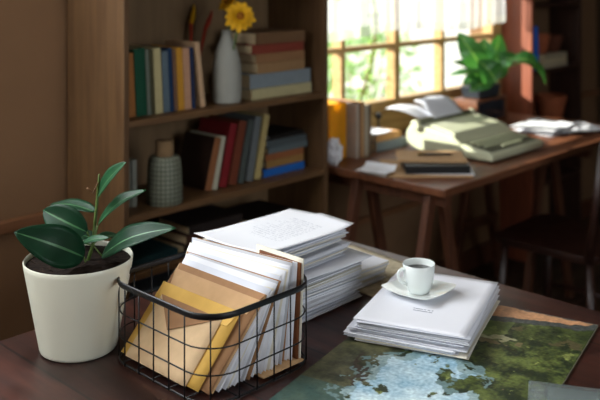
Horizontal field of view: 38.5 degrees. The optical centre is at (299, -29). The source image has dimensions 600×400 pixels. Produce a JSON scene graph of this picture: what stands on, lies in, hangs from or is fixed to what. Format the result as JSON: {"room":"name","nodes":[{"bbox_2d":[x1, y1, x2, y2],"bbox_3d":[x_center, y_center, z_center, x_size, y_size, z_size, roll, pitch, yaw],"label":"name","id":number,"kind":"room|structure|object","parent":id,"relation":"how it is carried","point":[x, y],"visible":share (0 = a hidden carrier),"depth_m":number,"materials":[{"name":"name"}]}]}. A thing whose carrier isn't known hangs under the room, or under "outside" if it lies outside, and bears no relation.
{"room":"home office","nodes":[
{"label":"home office","id":0,"kind":"room"},
{"bbox_2d":[0,0,596,340],"bbox_3d":[-0.249,-0.015,3.148,0.150,2.900,6.000,0,0,44],"label":"wall","id":1,"kind":"structure","parent":0,"point":[33,33],"depth_m":2.52,"materials":[{"name":"paint"}]},
{"bbox_2d":[0,212,44,234],"bbox_3d":[-1.430,0.718,1.793,0.020,0.035,2.110,0,0,44],"label":"trim","id":2,"kind":"structure","parent":1,"relation":"attached to","point":[10,225],"depth_m":2.44,"materials":[{"name":"brown wood"}]},
{"bbox_2d":[358,201,422,225],"bbox_3d":[0.587,1.028,3.897,0.020,0.025,1.960,0,0,44],"label":"trim","id":3,"kind":"structure","parent":1,"relation":"attached to","point":[411,204],"depth_m":3.69,"materials":[{"name":"brown wood"}]},
{"bbox_2d":[328,23,501,129],"bbox_3d":[0.322,0.059,3.646,0.075,1.248,1.950,0,0,44],"label":"window","id":4,"kind":"structure","parent":1,"relation":"in","point":[391,118],"depth_m":3.73,"materials":[{"name":"brown wood"}]},
{"bbox_2d":[435,197,592,272],"bbox_3d":[0.846,1.385,4.169,0.018,0.100,2.710,0,0,44],"label":"baseboard","id":5,"kind":"structure","parent":1,"relation":"attached to","point":[479,255],"depth_m":4.18,"materials":[{"name":"brown wood"}]},
{"bbox_3d":[0.466,-0.550,3.723,0.086,0.020,1.620,0,0,44],"label":"curtain rod","id":6,"kind":"object","parent":1,"relation":"attached to","visible":0},
{"bbox_2d":[328,0,505,41],"bbox_3d":[0.491,-0.138,3.699,0.032,0.814,1.540,0,0,44],"label":"curtain","id":7,"kind":"object","parent":6,"relation":"hanging from","point":[347,19],"visible":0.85,"depth_m":3.68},
{"bbox_2d":[328,42,359,99],"bbox_3d":[-0.122,1.119,6.527,1.161,1.341,1.226,0,0,44],"label":"shrub","id":8,"kind":"object","parent":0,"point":[330,45],"visible":0.05,"depth_m":6.49,"materials":[{"name":"green plant"}]},
{"bbox_2d":[464,212,599,311],"bbox_3d":[1.315,1.485,1.649,4.183,0.100,5.700,0,0,44],"label":"floor","id":9,"kind":"structure","parent":0,"point":[515,268],"depth_m":4.07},
{"bbox_2d":[68,0,327,299],"bbox_3d":[-0.297,0.435,2.760,0.288,2.000,0.838,0,0,44],"label":"bookcase","id":10,"kind":"object","parent":9,"relation":"on","point":[102,134],"visible":0.3,"depth_m":2.71,"materials":[{"name":"brown wood"}]},
{"bbox_2d":[129,52,135,117],"bbox_3d":[-0.535,0.321,2.484,0.150,0.184,0.040,0,0,44],"label":"book","id":11,"kind":"object","parent":10,"relation":"on","point":[132,110],"visible":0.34,"depth_m":2.44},
{"bbox_2d":[129,158,136,206],"bbox_3d":[-0.531,0.610,2.531,0.150,0.135,0.016,0,0,44],"label":"book","id":12,"kind":"object","parent":10,"relation":"on","point":[133,161],"visible":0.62,"depth_m":2.48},
{"bbox_2d":[129,46,146,116],"bbox_3d":[-0.510,0.315,2.510,0.150,0.196,0.047,0,0,44],"label":"book","id":13,"kind":"object","parent":10,"relation":"on","point":[138,52],"visible":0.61,"depth_m":2.46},
{"bbox_2d":[130,45,162,113],"bbox_3d":[-0.467,0.317,2.555,0.150,0.192,0.036,0,0,44],"label":"book","id":14,"kind":"object","parent":10,"relation":"on","point":[157,72],"visible":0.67,"depth_m":2.50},
{"bbox_2d":[144,49,150,114],"bbox_3d":[-0.491,0.318,2.530,0.150,0.191,0.022,0,0,44],"label":"book","id":15,"kind":"object","parent":10,"relation":"on","point":[146,50],"visible":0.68,"depth_m":2.48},
{"bbox_2d":[144,48,154,114],"bbox_3d":[-0.481,0.318,2.540,0.150,0.190,0.022,0,0,44],"label":"book","id":16,"kind":"object","parent":10,"relation":"on","point":[150,50],"visible":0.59,"depth_m":2.49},
{"bbox_2d":[129,269,174,298],"bbox_3d":[-0.427,1.030,2.626,0.250,0.250,0.400,0,0,44],"label":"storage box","id":17,"kind":"object","parent":10,"relation":"on","point":[144,285],"visible":0.04,"depth_m":2.51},
{"bbox_2d":[129,239,177,266],"bbox_3d":[-0.474,0.825,2.511,0.150,0.030,0.180,0,0,44],"label":"book","id":18,"kind":"object","parent":10,"relation":"on","point":[150,250],"visible":0.29,"depth_m":2.50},
{"bbox_2d":[139,45,173,111],"bbox_3d":[-0.434,0.319,2.589,0.150,0.189,0.022,0,0,44],"label":"book","id":19,"kind":"object","parent":10,"relation":"on","point":[169,50],"visible":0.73,"depth_m":2.54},
{"bbox_2d":[146,139,182,206],"bbox_3d":[-0.398,0.586,2.526,0.106,0.183,0.106,0,0,44],"label":"ceramic jar","id":20,"kind":"object","parent":10,"relation":"on","point":[164,168],"visible":1,"depth_m":2.49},
{"bbox_2d":[161,50,169,112],"bbox_3d":[-0.447,0.322,2.575,0.150,0.182,0.032,0,0,44],"label":"book","id":21,"kind":"object","parent":10,"relation":"on","point":[164,54],"visible":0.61,"depth_m":2.52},
{"bbox_2d":[147,45,184,110],"bbox_3d":[-0.410,0.319,2.614,0.150,0.188,0.032,0,0,44],"label":"book","id":22,"kind":"object","parent":10,"relation":"on","point":[179,60],"visible":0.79,"depth_m":2.56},
{"bbox_2d":[153,236,188,252],"bbox_3d":[-0.319,0.826,2.688,0.160,0.028,0.240,0,0,44],"label":"book","id":23,"kind":"object","parent":10,"relation":"on","point":[181,247],"visible":0.12,"depth_m":2.58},
{"bbox_2d":[159,222,239,244],"bbox_3d":[-0.323,0.798,2.688,0.160,0.026,0.220,0,0,42],"label":"book","id":24,"kind":"object","parent":23,"relation":"on","point":[173,235],"visible":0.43,"depth_m":2.59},
{"bbox_2d":[158,204,241,234],"bbox_3d":[-0.312,0.773,2.691,0.210,0.024,0.160,0,0,-45],"label":"book","id":25,"kind":"object","parent":24,"relation":"on","point":[206,217],"visible":0.9,"depth_m":2.67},
{"bbox_2d":[172,49,177,110],"bbox_3d":[-0.424,0.321,2.600,0.150,0.185,0.022,0,0,44],"label":"book","id":26,"kind":"object","parent":10,"relation":"on","point":[173,50],"visible":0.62,"depth_m":2.55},
{"bbox_2d":[161,45,191,109],"bbox_3d":[-0.393,0.320,2.633,0.150,0.185,0.034,0,0,44],"label":"book","id":27,"kind":"object","parent":10,"relation":"on","point":[185,51],"visible":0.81,"depth_m":2.58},
{"bbox_2d":[165,45,194,108],"bbox_3d":[-0.378,0.320,2.647,0.150,0.185,0.022,0,0,44],"label":"book","id":28,"kind":"object","parent":10,"relation":"on","point":[190,48],"visible":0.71,"depth_m":2.60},
{"bbox_2d":[165,39,204,106],"bbox_3d":[-0.357,0.313,2.669,0.150,0.200,0.041,0,0,44],"label":"book","id":29,"kind":"object","parent":10,"relation":"on","point":[198,77],"visible":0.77,"depth_m":2.62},
{"bbox_2d":[180,131,220,190],"bbox_3d":[-0.322,0.595,2.714,0.150,0.164,0.068,0,0,44],"label":"book","id":30,"kind":"object","parent":10,"relation":"on","point":[199,152],"visible":0.88,"depth_m":2.69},
{"bbox_2d":[190,130,225,189],"bbox_3d":[-0.306,0.594,2.730,0.150,0.165,0.057,0,0,44],"label":"book","id":31,"kind":"object","parent":10,"relation":"on","point":[221,147],"visible":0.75,"depth_m":2.68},
{"bbox_2d":[198,117,236,187],"bbox_3d":[-0.279,0.577,2.758,0.150,0.200,0.075,0,0,44],"label":"book","id":32,"kind":"object","parent":10,"relation":"on","point":[217,127],"visible":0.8,"depth_m":2.72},
{"bbox_2d":[212,30,240,103],"bbox_3d":[-0.233,0.298,2.727,0.093,0.229,0.093,0,0,44],"label":"vase","id":33,"kind":"object","parent":10,"relation":"on","point":[226,69],"visible":0.99,"depth_m":2.69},
{"bbox_2d":[225,2,255,49],"bbox_3d":[-0.202,0.226,2.670,0.115,0.267,0.069,0,0,32],"label":"flower","id":34,"kind":"object","parent":33,"relation":"in","point":[239,16],"visible":0.99,"depth_m":2.65,"materials":[{"name":"yellow plant"}]},
{"bbox_2d":[209,115,246,184],"bbox_3d":[-0.251,0.575,2.787,0.150,0.204,0.077,0,0,44],"label":"book","id":35,"kind":"object","parent":10,"relation":"on","point":[241,125],"visible":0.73,"depth_m":2.74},
{"bbox_2d":[218,114,253,182],"bbox_3d":[-0.227,0.576,2.812,0.150,0.202,0.067,0,0,44],"label":"book","id":36,"kind":"object","parent":10,"relation":"on","point":[249,125],"visible":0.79,"depth_m":2.76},
{"bbox_2d":[225,112,261,180],"bbox_3d":[-0.203,0.572,2.838,0.150,0.209,0.069,0,0,44],"label":"book","id":37,"kind":"object","parent":10,"relation":"on","point":[249,171],"visible":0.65,"depth_m":2.79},
{"bbox_2d":[236,110,269,178],"bbox_3d":[-0.177,0.572,2.865,0.150,0.210,0.068,0,0,44],"label":"book","id":38,"kind":"object","parent":10,"relation":"on","point":[265,118],"visible":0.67,"depth_m":2.81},
{"bbox_2d":[225,199,291,222],"bbox_3d":[-0.153,0.815,2.861,0.160,0.050,0.200,0,0,44],"label":"book","id":39,"kind":"object","parent":10,"relation":"on","point":[259,208],"visible":0.48,"depth_m":2.86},
{"bbox_2d":[241,82,310,99],"bbox_3d":[-0.113,0.396,2.920,0.155,0.034,0.280,0,0,44],"label":"book","id":40,"kind":"object","parent":10,"relation":"on","point":[268,92],"visible":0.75,"depth_m":2.84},
{"bbox_2d":[241,67,309,89],"bbox_3d":[-0.118,0.355,2.924,0.155,0.047,0.285,0,0,44],"label":"book","id":41,"kind":"object","parent":40,"relation":"on","point":[249,81],"visible":0.7,"depth_m":2.85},
{"bbox_2d":[240,59,304,73],"bbox_3d":[-0.117,0.314,2.920,0.155,0.034,0.225,0,0,43],"label":"book","id":42,"kind":"object","parent":41,"relation":"on","point":[269,67],"visible":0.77,"depth_m":2.84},
{"bbox_2d":[238,50,304,63],"bbox_3d":[-0.118,0.282,2.921,0.155,0.030,0.225,0,0,45],"label":"book","id":43,"kind":"object","parent":42,"relation":"on","point":[297,54],"visible":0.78,"depth_m":2.84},
{"bbox_2d":[235,41,303,54],"bbox_3d":[-0.128,0.252,2.908,0.155,0.029,0.245,0,0,43],"label":"book","id":44,"kind":"object","parent":43,"relation":"on","point":[250,49],"visible":0.7,"depth_m":2.82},
{"bbox_2d":[231,28,304,44],"bbox_3d":[-0.117,0.217,2.921,0.225,0.038,0.155,0,0,-45],"label":"book","id":45,"kind":"object","parent":44,"relation":"on","point":[266,35],"visible":0.91,"depth_m":2.86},
{"bbox_2d":[261,161,303,177],"bbox_3d":[-0.107,0.665,2.952,0.150,0.024,0.195,0,0,44],"label":"book","id":46,"kind":"object","parent":10,"relation":"on","point":[297,165],"visible":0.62,"depth_m":2.89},
{"bbox_2d":[262,154,303,168],"bbox_3d":[-0.103,0.640,2.963,0.150,0.024,0.180,0,0,43],"label":"book","id":47,"kind":"object","parent":46,"relation":"on","point":[300,157],"visible":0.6,"depth_m":2.90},
{"bbox_2d":[263,147,303,160],"bbox_3d":[-0.104,0.616,2.966,0.150,0.023,0.180,0,0,44],"label":"book","id":48,"kind":"object","parent":47,"relation":"on","point":[267,157],"visible":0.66,"depth_m":2.91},
{"bbox_2d":[264,140,306,153],"bbox_3d":[-0.094,0.594,2.967,0.150,0.020,0.190,0,0,43],"label":"book","id":49,"kind":"object","parent":48,"relation":"on","point":[276,149],"visible":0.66,"depth_m":2.91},
{"bbox_2d":[265,133,305,147],"bbox_3d":[-0.098,0.573,2.966,0.150,0.022,0.190,0,0,44],"label":"book","id":50,"kind":"object","parent":49,"relation":"on","point":[300,137],"visible":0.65,"depth_m":2.91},
{"bbox_2d":[266,124,303,139],"bbox_3d":[-0.099,0.554,2.975,0.150,0.014,0.170,0,0,42],"label":"book","id":51,"kind":"object","parent":50,"relation":"on","point":[274,132],"visible":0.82,"depth_m":2.95,"materials":[{"name":"black paper"}]},
{"bbox_2d":[0,238,599,399],"bbox_3d":[-0.152,1.060,1.236,1.090,0.750,1.773,0,0,44],"label":"table","id":52,"kind":"object","parent":9,"relation":"on","point":[25,374],"visible":0.13,"depth_m":1.49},
{"bbox_2d":[14,162,175,362],"bbox_3d":[-0.359,0.514,1.586,0.286,0.343,0.228,0,0,0],"label":"potted plant","id":53,"kind":"object","parent":52,"relation":"on","point":[71,274],"visible":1,"depth_m":1.51,"materials":[{"name":"green plant"}]},
{"bbox_2d":[117,251,306,399],"bbox_3d":[-0.156,0.612,1.524,0.290,0.143,0.259,0,0,44],"label":"wire basket","id":54,"kind":"object","parent":52,"relation":"on","point":[193,315],"visible":0.7,"depth_m":1.43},
{"bbox_2d":[126,294,221,386],"bbox_3d":[-0.220,0.633,1.488,0.167,0.088,0.082,0,0,44],"label":"envelope","id":55,"kind":"object","parent":54,"relation":"in","point":[197,332],"visible":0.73,"depth_m":1.48,"materials":[{"name":"paper"}]},
{"bbox_2d":[121,281,238,391],"bbox_3d":[-0.209,0.625,1.492,0.213,0.103,0.095,0,0,44],"label":"envelope","id":56,"kind":"object","parent":54,"relation":"in","point":[189,298],"visible":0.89,"depth_m":1.48,"materials":[{"name":"yellow paper"}]},
{"bbox_2d":[168,268,259,393],"bbox_3d":[-0.190,0.617,1.499,0.232,0.120,0.117,0,0,44],"label":"envelope","id":57,"kind":"object","parent":54,"relation":"in","point":[220,294],"visible":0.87,"depth_m":1.49,"materials":[{"name":"brown paper"}]},
{"bbox_2d":[177,263,266,393],"bbox_3d":[-0.184,0.613,1.504,0.237,0.127,0.122,0,0,44],"label":"envelope","id":58,"kind":"object","parent":54,"relation":"in","point":[231,285],"visible":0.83,"depth_m":1.51,"materials":[{"name":"paper"}]},
{"bbox_2d":[183,259,271,388],"bbox_3d":[-0.172,0.611,1.513,0.231,0.133,0.117,0,0,43],"label":"folder","id":59,"kind":"object","parent":54,"relation":"in","point":[218,273],"visible":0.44,"depth_m":1.55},
{"bbox_2d":[182,260,272,389],"bbox_3d":[-0.171,0.612,1.515,0.240,0.131,0.109,0,0,43],"label":"folder","id":60,"kind":"object","parent":54,"relation":"in","point":[235,365],"visible":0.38,"depth_m":1.42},
{"bbox_2d":[183,254,274,386],"bbox_3d":[-0.164,0.607,1.521,0.233,0.140,0.106,0,0,43],"label":"folder","id":61,"kind":"object","parent":54,"relation":"in","point":[189,257],"visible":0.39,"depth_m":1.54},
{"bbox_2d":[188,254,276,385],"bbox_3d":[-0.160,0.607,1.523,0.236,0.140,0.101,0,0,42],"label":"folder","id":62,"kind":"object","parent":54,"relation":"in","point":[264,312],"visible":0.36,"depth_m":1.44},
{"bbox_2d":[185,251,280,379],"bbox_3d":[-0.150,0.605,1.536,0.242,0.144,0.080,0,0,41],"label":"folder","id":63,"kind":"object","parent":54,"relation":"in","point":[249,372],"visible":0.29,"depth_m":1.46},
{"bbox_2d":[188,253,278,381],"bbox_3d":[-0.154,0.606,1.530,0.233,0.143,0.089,0,0,41],"label":"folder","id":64,"kind":"object","parent":54,"relation":"in","point":[235,268],"visible":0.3,"depth_m":1.49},
{"bbox_2d":[188,248,280,279],"bbox_3d":[-0.148,0.603,1.540,0.234,0.149,0.079,0,0,41],"label":"paper sheet","id":65,"kind":"object","parent":54,"relation":"in","point":[242,266],"visible":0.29,"depth_m":1.56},
{"bbox_2d":[190,247,281,373],"bbox_3d":[-0.142,0.602,1.548,0.232,0.151,0.066,0,0,40],"label":"folder","id":66,"kind":"object","parent":54,"relation":"in","point":[190,247],"visible":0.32,"depth_m":1.53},
{"bbox_2d":[190,244,285,370],"bbox_3d":[-0.134,0.600,1.556,0.239,0.156,0.056,0,0,39],"label":"folder","id":67,"kind":"object","parent":54,"relation":"in","point":[271,337],"visible":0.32,"depth_m":1.48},
{"bbox_2d":[189,243,287,369],"bbox_3d":[-0.132,0.599,1.559,0.244,0.158,0.052,0,0,38],"label":"folder","id":68,"kind":"object","parent":54,"relation":"in","point":[286,270],"visible":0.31,"depth_m":1.50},
{"bbox_2d":[193,245,285,373],"bbox_3d":[-0.135,0.600,1.547,0.230,0.156,0.064,0,0,39],"label":"folder","id":69,"kind":"object","parent":54,"relation":"in","point":[261,363],"visible":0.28,"depth_m":1.50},
{"bbox_2d":[193,240,290,364],"bbox_3d":[-0.122,0.597,1.568,0.237,0.162,0.038,0,0,37],"label":"folder","id":70,"kind":"object","parent":54,"relation":"in","point":[262,259],"visible":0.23,"depth_m":1.51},
{"bbox_2d":[215,282,269,391],"bbox_3d":[-0.176,0.614,1.508,0.236,0.126,0.115,0,0,44],"label":"folder","id":71,"kind":"object","parent":54,"relation":"in","point":[233,360],"visible":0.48,"depth_m":1.42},
{"bbox_2d":[192,237,292,363],"bbox_3d":[-0.120,0.595,1.571,0.244,0.166,0.035,0,0,37],"label":"folder","id":72,"kind":"object","parent":54,"relation":"in","point":[194,239],"visible":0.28,"depth_m":1.52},
{"bbox_2d":[256,252,296,359],"bbox_3d":[-0.108,0.595,1.580,0.243,0.166,0.019,0,0,36],"label":"folder","id":73,"kind":"object","parent":54,"relation":"in","point":[295,263],"visible":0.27,"depth_m":1.51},
{"bbox_2d":[254,357,303,378],"bbox_3d":[-0.081,0.680,1.525,0.152,0.002,0.100,0,0,44],"label":"envelope","id":74,"kind":"object","parent":54,"relation":"in","point":[285,364],"visible":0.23,"depth_m":1.48,"materials":[{"name":"paper"}]},
{"bbox_2d":[256,244,303,357],"bbox_3d":[-0.040,0.592,1.555,0.120,0.172,0.012,0,0,44],"label":"folder","id":75,"kind":"object","parent":54,"relation":"in","point":[258,247],"visible":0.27,"depth_m":1.52,"materials":[{"name":"beige paper"}]},
{"bbox_2d":[259,250,301,358],"bbox_3d":[-0.039,0.595,1.546,0.105,0.166,0.012,0,0,44],"label":"folder","id":76,"kind":"object","parent":54,"relation":"in","point":[295,349],"visible":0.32,"depth_m":1.51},
{"bbox_2d":[302,262,363,322],"bbox_3d":[-0.032,0.642,1.794,0.225,0.086,0.268,0,0,43],"label":"paper stack","id":77,"kind":"object","parent":52,"relation":"on","point":[326,292],"visible":0.18,"depth_m":1.75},
{"bbox_2d":[303,247,371,280],"bbox_3d":[0.000,0.596,1.795,0.230,0.004,0.203,0,0,-43],"label":"paper sheet","id":78,"kind":"object","parent":77,"relation":"on","point":[351,256],"visible":0.2,"depth_m":1.76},
{"bbox_2d":[204,229,350,269],"bbox_3d":[-0.048,0.567,1.794,0.219,0.053,0.261,0,0,42],"label":"paper stack","id":79,"kind":"object","parent":78,"relation":"on","point":[314,252],"visible":0.28,"depth_m":1.75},
{"bbox_2d":[194,208,353,251],"bbox_3d":[-0.050,0.532,1.779,0.186,0.012,0.285,0,0,42],"label":"page","id":80,"kind":"object","parent":79,"relation":"on","point":[290,227],"visible":0.98,"depth_m":1.78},
{"bbox_2d":[347,245,402,296],"bbox_3d":[0.148,0.684,1.978,0.210,0.001,0.300,0,0,-40],"label":"paper stack","id":81,"kind":"object","parent":52,"relation":"on","point":[394,265],"visible":0.16,"depth_m":1.97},
{"bbox_2d":[348,247,388,288],"bbox_3d":[0.083,0.664,1.946,0.138,0.040,0.216,0,0,-44],"label":"paper stack","id":82,"kind":"object","parent":81,"relation":"on","point":[373,268],"visible":0.23,"depth_m":1.89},
{"bbox_2d":[269,305,597,399],"bbox_3d":[0.240,0.683,1.475,0.388,0.004,0.660,0,0,31],"label":"map","id":83,"kind":"object","parent":52,"relation":"on","point":[519,353],"visible":0.77,"depth_m":1.48,"materials":[{"name":"paper"}]},
{"bbox_2d":[343,276,499,359],"bbox_3d":[0.249,0.663,1.685,0.236,0.034,0.316,0,0,23],"label":"paper stack","id":84,"kind":"object","parent":83,"relation":"on","point":[363,332],"visible":0.41,"depth_m":1.55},
{"bbox_2d":[356,287,495,339],"bbox_3d":[0.256,0.644,1.680,0.210,0.002,0.297,0,0,22],"label":"paper sheet","id":85,"kind":"object","parent":84,"relation":"on","point":[471,332],"visible":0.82,"depth_m":1.56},
{"bbox_2d":[353,271,497,337],"bbox_3d":[0.254,0.642,1.686,0.210,0.002,0.297,0,0,24],"label":"page","id":86,"kind":"object","parent":85,"relation":"on","point":[454,312],"visible":0.73,"depth_m":1.65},
{"bbox_2d":[381,276,455,299],"bbox_3d":[0.237,0.633,1.717,0.114,0.017,0.114,0,0,44],"label":"saucer","id":87,"kind":"object","parent":86,"relation":"on","point":[438,288],"visible":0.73,"depth_m":1.71,"materials":[{"name":"ceramic"}]},
{"bbox_2d":[397,258,434,294],"bbox_3d":[0.234,0.609,1.714,0.064,0.056,0.075,0,0,44],"label":"coffee cup","id":88,"kind":"object","parent":87,"relation":"on","point":[418,272],"visible":1,"depth_m":1.70,"materials":[{"name":"ceramic"}]},
{"bbox_2d":[547,386,599,399],"bbox_3d":[0.430,0.680,1.314,0.160,0.001,0.200,0,0,16],"label":"plastic sleeve","id":89,"kind":"object","parent":83,"relation":"on","point":[554,393],"visible":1,"depth_m":1.38,"materials":[{"name":"grey"}]},
{"bbox_2d":[328,173,458,271],"bbox_3d":[0.258,1.075,3.001,0.620,0.727,0.436,0,0,44],"label":"trestle","id":90,"kind":"object","parent":9,"relation":"on","point":[429,202],"visible":0.21,"depth_m":2.89,"materials":[{"name":"brown wood"}]},
{"bbox_2d":[455,149,591,297],"bbox_3d":[0.967,1.075,3.741,0.620,0.727,0.436,0,0,44],"label":"trestle","id":91,"kind":"object","parent":9,"relation":"on","point":[491,218],"visible":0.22,"depth_m":3.77,"materials":[{"name":"brown wood"}]},
{"bbox_2d":[328,112,599,197],"bbox_3d":[0.709,0.698,3.477,0.708,0.026,1.478,0,0,44],"label":"desk","id":92,"kind":"object","parent":91,"relation":"on","point":[554,148],"visible":0.44,"depth_m":3.08,"materials":[{"name":"brown wood"}]},
{"bbox_2d":[328,138,342,165],"bbox_3d":[0.119,0.636,3.058,0.066,0.098,0.067,0,0,27],"label":"crumpled paper","id":93,"kind":"object","parent":92,"relation":"on","point":[335,149],"visible":0.82,"depth_m":3.04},
{"bbox_2d":[328,100,345,158],"bbox_3d":[0.082,0.583,3.193,0.160,0.205,0.090,0,0,44],"label":"ring binder","id":94,"kind":"object","parent":92,"relation":"on","point":[336,109],"visible":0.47,"depth_m":3.14,"materials":[{"name":"yellow paper"}]},
{"bbox_2d":[332,98,363,157],"bbox_3d":[0.173,0.583,3.230,0.160,0.205,0.018,0,0,44],"label":"book","id":95,"kind":"object","parent":92,"relation":"on","point":[362,103],"visible":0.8,"depth_m":3.17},
{"bbox_2d":[346,102,358,158],"bbox_3d":[0.155,0.585,3.211,0.160,0.200,0.013,0,0,44],"label":"book","id":96,"kind":"object","parent":92,"relation":"on","point":[352,109],"visible":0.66,"depth_m":3.17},
{"bbox_2d":[371,136,407,151],"bbox_3d":[0.307,0.668,3.385,0.185,0.034,0.150,0,0,-43],"label":"book","id":97,"kind":"object","parent":92,"relation":"on","point":[401,141],"visible":0.51,"depth_m":3.32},
{"bbox_2d":[371,126,400,142],"bbox_3d":[0.292,0.637,3.380,0.140,0.026,0.160,0,0,42],"label":"book","id":98,"kind":"object","parent":97,"relation":"on","point":[394,133],"visible":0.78,"depth_m":3.33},
{"bbox_2d":[380,160,472,177],"bbox_3d":[0.432,0.681,2.985,0.285,0.007,0.250,0,0,-1],"label":"folder","id":99,"kind":"object","parent":92,"relation":"on","point":[399,172],"visible":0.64,"depth_m":2.86,"materials":[{"name":"cardboard"}]},
{"bbox_2d":[356,161,396,173],"bbox_3d":[0.257,0.661,2.904,0.115,0.018,0.085,0,0,32],"label":"paper sheet","id":100,"kind":"object","parent":99,"relation":"on","point":[374,167],"visible":1,"depth_m":2.92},
{"bbox_2d":[425,163,474,174],"bbox_3d":[0.475,0.676,2.965,0.230,0.002,0.190,0,0,4],"label":"loose paper","id":101,"kind":"object","parent":99,"relation":"on","point":[471,170],"visible":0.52,"depth_m":2.87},
{"bbox_2d":[400,162,469,173],"bbox_3d":[0.460,0.661,2.945,0.217,0.026,0.151,0,0,-1],"label":"book","id":102,"kind":"object","parent":101,"relation":"on","point":[409,167],"visible":0.72,"depth_m":2.87,"materials":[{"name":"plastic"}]},
{"bbox_2d":[395,150,467,162],"bbox_3d":[0.455,0.643,3.000,0.235,0.009,0.160,0,0,3],"label":"notebook","id":103,"kind":"object","parent":102,"relation":"on","point":[402,155],"visible":1,"depth_m":2.96,"materials":[{"name":"paper"}]},
{"bbox_2d":[406,108,542,161],"bbox_3d":[0.677,0.624,3.329,0.384,0.115,0.404,0,0,44],"label":"typewriter","id":104,"kind":"object","parent":92,"relation":"on","point":[478,137],"visible":1,"depth_m":3.26,"materials":[{"name":"plastic"}]},
{"bbox_2d":[386,104,431,117],"bbox_3d":[0.445,0.543,3.369,0.120,0.038,0.200,0,0,44],"label":"sheet","id":105,"kind":"object","parent":104,"relation":"on","point":[415,110],"visible":0.93,"depth_m":3.35,"materials":[{"name":"white paper"}]},
{"bbox_2d":[415,96,461,117],"bbox_3d":[0.553,0.536,3.438,0.100,0.063,0.200,0,0,44],"label":"sheet","id":106,"kind":"object","parent":104,"relation":"on","point":[438,106],"visible":1,"depth_m":3.42,"materials":[{"name":"paper"}]},
{"bbox_2d":[454,94,506,120],"bbox_3d":[0.832,0.629,3.954,0.120,0.112,0.260,0,0,44],"label":"box","id":107,"kind":"object","parent":92,"relation":"on","point":[495,107],"visible":0.71,"depth_m":3.90,"materials":[{"name":"brown wood"}]},
{"bbox_2d":[449,32,544,98],"bbox_3d":[0.854,0.418,3.817,0.348,0.309,0.389,0,0,-35],"label":"plant","id":108,"kind":"object","parent":107,"relation":"on","point":[485,62],"visible":1,"depth_m":3.75,"materials":[{"name":"green plant"}]},
{"bbox_2d":[513,128,579,136],"bbox_3d":[1.088,0.681,3.722,0.280,0.007,0.200,0,0,-34],"label":"loose paper","id":109,"kind":"object","parent":92,"relation":"on","point":[544,133],"visible":0.38,"depth_m":3.65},
{"bbox_2d":[546,122,599,132],"bbox_3d":[1.159,0.671,3.724,0.280,0.007,0.200,0,0,-14],"label":"loose paper","id":110,"kind":"object","parent":109,"relation":"on","point":[579,126],"visible":0.6,"depth_m":3.69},
{"bbox_2d":[508,118,575,131],"bbox_3d":[1.052,0.662,3.728,0.200,0.007,0.280,0,0,39],"label":"loose paper","id":111,"kind":"object","parent":110,"relation":"on","point":[537,124],"visible":1,"depth_m":3.72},
{"bbox_2d":[500,0,581,262],"bbox_3d":[1.260,0.435,4.478,0.178,2.000,0.540,0,0,44],"label":"shelf unit","id":112,"kind":"object","parent":9,"relation":"on","point":[565,16],"visible":0.41,"depth_m":4.33,"materials":[{"name":"brown wood"}]},
{"bbox_2d":[534,93,566,118],"bbox_3d":[1.322,0.716,4.537,0.164,0.135,0.164,0,0,44],"label":"terracotta pot","id":113,"kind":"object","parent":112,"relation":"on","point":[551,105],"visible":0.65,"depth_m":4.48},
{"bbox_2d":[541,61,566,68],"bbox_3d":[1.263,0.476,4.468,0.140,0.023,0.250,0,0,44],"label":"book","id":114,"kind":"object","parent":112,"relation":"on","point":[562,63],"visible":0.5,"depth_m":4.41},
{"bbox_2d":[539,56,566,63],"bbox_3d":[1.267,0.453,4.472,0.140,0.023,0.240,0,0,44],"label":"book","id":115,"kind":"object","parent":114,"relation":"on","point":[558,59],"visible":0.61,"depth_m":4.40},
{"bbox_2d":[538,51,566,58],"bbox_3d":[1.270,0.429,4.476,0.140,0.023,0.230,0,0,44],"label":"book","id":116,"kind":"object","parent":115,"relation":"on","point":[548,55],"visible":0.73,"depth_m":4.41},
{"bbox_2d":[538,33,549,53],"bbox_3d":[1.225,0.367,4.422,0.116,0.100,0.116,0,0,44],"label":"terracotta pot","id":117,"kind":"object","parent":116,"relation":"on","point":[543,38],"visible":0.48,"depth_m":4.38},
{"bbox_2d":[547,34,561,51],"bbox_3d":[1.319,0.375,4.519,0.116,0.085,0.116,0,0,44],"label":"terracotta pot","id":118,"kind":"object","parent":116,"relation":"on","point":[554,42],"visible":0.61,"depth_m":4.47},
{"bbox_2d":[495,147,599,310],"bbox_3d":[1.017,0.998,3.208,0.466,0.876,0.467,0,0,44],"label":"wooden chair","id":119,"kind":"object","parent":9,"relation":"on","point":[566,238],"visible":0.67,"depth_m":3.18,"materials":[{"name":"brown wood"}]},
{"bbox_2d":[597,0,599,211],"bbox_3d":[3.393,-0.015,3.708,4.333,2.900,0.150,0,0,44],"label":"wall","id":120,"kind":"structure","parent":0,"point":[598,1],"depth_m":5.14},
{"label":"outside","id":121,"kind":"structure","parent":0,"visible":0},
{"bbox_2d":[328,29,469,100],"bbox_3d":[-11.811,1.860,32.790,57.567,0.150,59.000,0,0,44],"label":"sky","id":122,"kind":"structure","parent":121,"point":[425,58],"depth_m":16.59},
{"bbox_2d":[355,32,382,100],"bbox_3d":[0.154,0.935,4.006,0.665,1.703,0.100,0,0,-45],"label":"climbing vine","id":123,"kind":"object","parent":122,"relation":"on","point":[375,38],"visible":0.21,"depth_m":4.20,"materials":[{"name":"green plant"}]},
{"bbox_2d":[328,30,422,100],"bbox_3d":[0.537,1.109,7.799,1.175,1.362,1.296,0,0,3],"label":"shrub","id":124,"kind":"object","parent":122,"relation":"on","point":[351,71],"visible":0.19,"depth_m":7.69,"materials":[{"name":"green plant"}]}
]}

